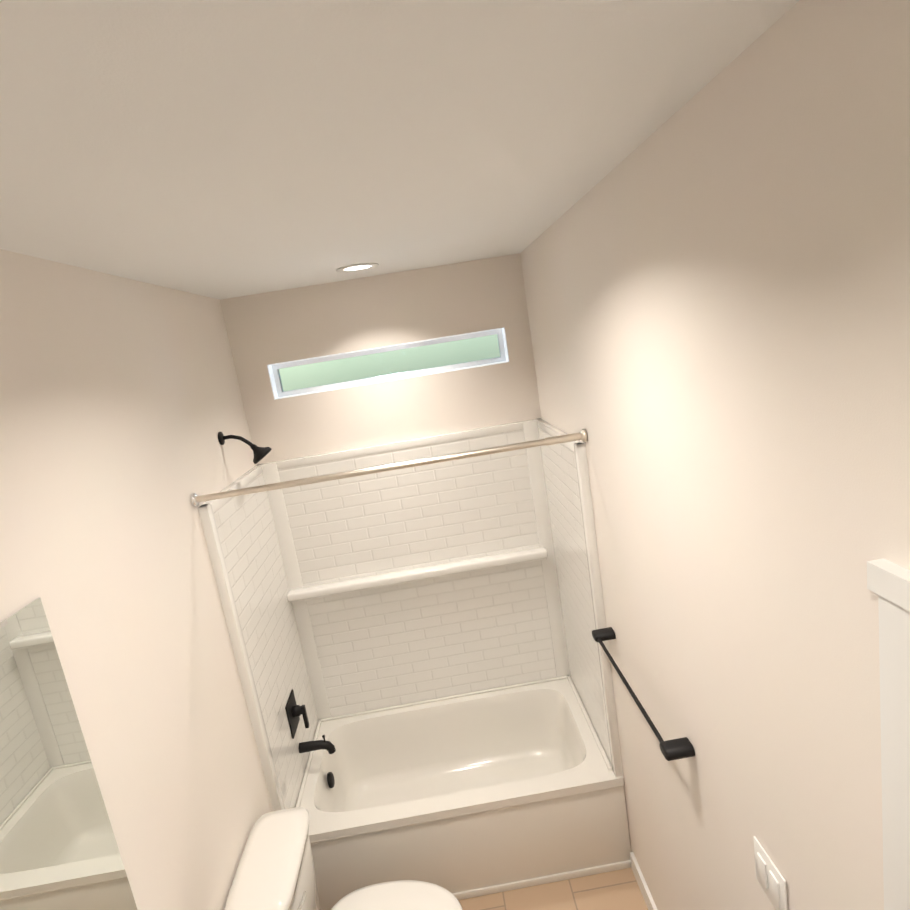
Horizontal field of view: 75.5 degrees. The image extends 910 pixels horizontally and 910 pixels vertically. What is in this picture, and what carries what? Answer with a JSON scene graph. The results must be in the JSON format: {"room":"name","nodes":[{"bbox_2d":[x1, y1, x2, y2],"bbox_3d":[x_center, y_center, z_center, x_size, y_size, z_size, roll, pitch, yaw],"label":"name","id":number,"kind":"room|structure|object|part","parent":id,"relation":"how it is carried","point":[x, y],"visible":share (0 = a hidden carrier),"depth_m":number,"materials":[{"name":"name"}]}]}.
{"room":"bathroom","nodes":[
{"label":"bathroom","id":0,"kind":"room"},
{"bbox_2d":[0,249,272,909],"bbox_3d":[-0.904,0.915,1.469,0.140,2.790,3.700,-9,11,-2],"label":"wall","id":1,"kind":"structure","parent":0,"point":[121,404],"depth_m":1.71,"materials":[{"name":"paint"}]},
{"bbox_2d":[0,597,136,909],"bbox_3d":[-0.800,0.918,0.624,0.008,0.956,1.568,-9,11,-2],"label":"mirror","id":2,"kind":"object","parent":1,"relation":"attached to","point":[59,849],"visible":1,"depth_m":1.24,"materials":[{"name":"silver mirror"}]},
{"bbox_2d":[190,429,587,506],"bbox_3d":[-0.239,0.046,2.220,1.496,0.052,0.052,-9,11,-2],"label":"shower curtain rod","id":3,"kind":"object","parent":1,"relation":"attached to","point":[196,499],"visible":0.98,"depth_m":2.21,"materials":[{"name":"silver metal"}]},
{"bbox_2d":[220,253,540,463],"bbox_3d":[-0.204,0.456,3.241,1.500,2.790,0.140,-9,11,-2],"label":"wall","id":4,"kind":"structure","parent":0,"point":[320,320],"depth_m":2.97,"materials":[{"name":"paint"}]},
{"bbox_2d":[267,327,508,399],"bbox_3d":[-0.336,-0.475,3.045,1.214,0.176,0.109,-9,11,-2],"label":"window","id":5,"kind":"structure","parent":4,"relation":"in","point":[276,382],"depth_m":3.06,"materials":[{"name":"white plastic"}]},
{"bbox_3d":[-0.923,-0.385,3.060,0.028,0.120,0.040,-9,11,-2],"label":"frame","id":6,"kind":"part","parent":5,"relation":"part of","materials":[{"name":"white plastic"}]},
{"bbox_3d":[-0.350,-0.553,3.064,1.214,0.028,0.040,-9,11,-2],"label":"frame","id":7,"kind":"part","parent":5,"relation":"part of","materials":[{"name":"white plastic"}]},
{"bbox_3d":[-0.327,-0.410,3.093,1.214,0.028,0.040,-9,11,-2],"label":"frame","id":8,"kind":"part","parent":5,"relation":"part of","materials":[{"name":"white plastic"}]},
{"bbox_3d":[0.246,-0.578,3.097,0.028,0.120,0.040,-9,11,-2],"label":"frame","id":9,"kind":"part","parent":5,"relation":"part of","materials":[{"name":"white plastic"}]},
{"bbox_2d":[0,0,798,299],"bbox_3d":[-0.318,-0.620,1.220,1.780,0.100,3.700,-9,11,-2],"label":"ceiling","id":10,"kind":"structure","parent":0,"point":[220,149],"depth_m":0.95,"materials":[{"name":"white paint"}]},
{"bbox_2d":[336,263,378,272],"bbox_3d":[-0.420,-0.806,2.534,0.184,0.006,0.184,-9,11,-2],"label":"recessed light","id":11,"kind":"object","parent":10,"relation":"in","point":[356,267],"visible":0.94,"depth_m":2.53,"materials":[{"name":"white paint"}]},
{"bbox_2d":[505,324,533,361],"bbox_3d":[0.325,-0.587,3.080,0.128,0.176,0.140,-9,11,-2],"label":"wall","id":12,"kind":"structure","parent":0,"point":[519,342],"depth_m":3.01,"materials":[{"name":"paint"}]},
{"bbox_2d":[458,868,647,909],"bbox_3d":[0.127,2.183,1.769,1.780,0.100,3.700,-9,11,-2],"label":"floor","id":13,"kind":"structure","parent":0,"point":[616,890],"depth_m":2.57,"materials":[{"name":"tile"}]},
{"bbox_2d":[224,807,462,909],"bbox_3d":[-0.334,1.738,2.132,0.742,0.766,0.470,-9,11,-2],"label":"toilet","id":14,"kind":"object","parent":13,"relation":"on","point":[275,870],"visible":1,"depth_m":2.13,"materials":[{"name":"ceramic"}]},
{"bbox_3d":[-0.646,1.426,2.054,0.224,0.036,0.470,-9,11,-2],"label":"tank lid","id":15,"kind":"part","parent":14,"relation":"part of","materials":[{"name":"ceramic"}]},
{"bbox_3d":[-0.519,1.495,1.960,0.030,0.022,0.087,-9,11,-2],"label":"lever","id":16,"kind":"part","parent":14,"relation":"part of","materials":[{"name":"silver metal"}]},
{"bbox_3d":[-0.230,1.711,2.133,0.528,0.023,0.372,-9,11,-2],"label":"lid","id":17,"kind":"part","parent":14,"relation":"part of","materials":[{"name":"plastic"}]},
{"bbox_2d":[198,418,631,909],"bbox_3d":[-0.128,0.837,2.817,1.499,2.190,0.839,-9,11,-2],"label":"bathtub","id":18,"kind":"object","parent":13,"relation":"on","point":[423,663],"visible":0.96,"depth_m":3.09,"materials":[{"name":"plastic"}]},
{"bbox_3d":[-0.955,-0.056,2.590,0.138,0.076,0.017,-9,11,-2],"label":"shower arm","id":19,"kind":"part","parent":18,"relation":"part of"},
{"bbox_3d":[-0.785,1.250,2.843,0.008,0.170,0.150,-9,11,-2],"label":"valve plate","id":20,"kind":"part","parent":18,"relation":"part of","materials":[{"name":"black metal"}]},
{"bbox_3d":[-0.726,1.268,2.850,0.018,0.115,0.024,-9,11,-2],"label":"valve lever","id":21,"kind":"part","parent":18,"relation":"part of","materials":[{"name":"black metal"}]},
{"bbox_3d":[-0.674,1.435,2.885,0.168,0.076,0.048,-9,11,-2],"label":"spout","id":22,"kind":"part","parent":18,"relation":"part of","materials":[{"name":"black metal"}]},
{"bbox_2d":[520,0,909,909],"bbox_3d":[0.683,0.557,2.011,0.140,2.790,2.420,-9,11,-2],"label":"wall","id":23,"kind":"structure","parent":0,"point":[716,276],"depth_m":1.10,"materials":[{"name":"paint"}]},
{"bbox_2d":[630,852,656,909],"bbox_3d":[0.837,1.947,1.896,0.014,0.090,1.488,-9,11,-2],"label":"baseboard","id":24,"kind":"structure","parent":23,"relation":"attached to","point":[644,890],"depth_m":2.49,"materials":[{"name":"white paint"}]},
{"bbox_2d":[592,627,694,760],"bbox_3d":[0.606,0.769,1.989,0.078,0.034,0.730,-9,11,-2],"label":"towel rail","id":25,"kind":"object","parent":23,"relation":"attached to","point":[676,749],"visible":1,"depth_m":1.74,"materials":[{"name":"black metal"}]},
{"bbox_3d":[0.585,0.708,2.318,0.078,0.034,0.060,-9,11,-2],"label":"post","id":26,"kind":"part","parent":25,"relation":"part of","materials":[{"name":"black metal"}]},
{"bbox_3d":[0.626,0.830,1.661,0.078,0.034,0.060,-9,11,-2],"label":"post","id":27,"kind":"part","parent":25,"relation":"part of","materials":[{"name":"black metal"}]},
{"bbox_2d":[753,836,787,909],"bbox_3d":[0.690,0.932,1.290,0.009,0.116,0.116,-9,11,-2],"label":"light switch","id":28,"kind":"object","parent":23,"relation":"attached to","point":[771,879],"visible":0.98,"depth_m":1.28,"materials":[{"name":"plastic"}]},
{"bbox_2d":[878,595,909,909],"bbox_3d":[0.737,1.163,0.937,0.018,2.005,0.095,-9,11,-2],"label":"door frame","id":29,"kind":"structure","parent":23,"relation":"attached to","point":[894,640],"depth_m":0.81,"materials":[{"name":"white paint"}]},
{"bbox_3d":[0.627,-0.121,0.251,0.140,0.790,0.780,-9,11,-2],"label":"wall","id":30,"kind":"structure","parent":0,"visible":0},
{"bbox_2d":[867,558,909,611],"bbox_3d":[0.603,0.252,0.318,0.024,0.040,0.984,-9,11,-2],"label":"door trim","id":31,"kind":"structure","parent":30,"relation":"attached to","point":[888,580],"depth_m":0.76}
]}

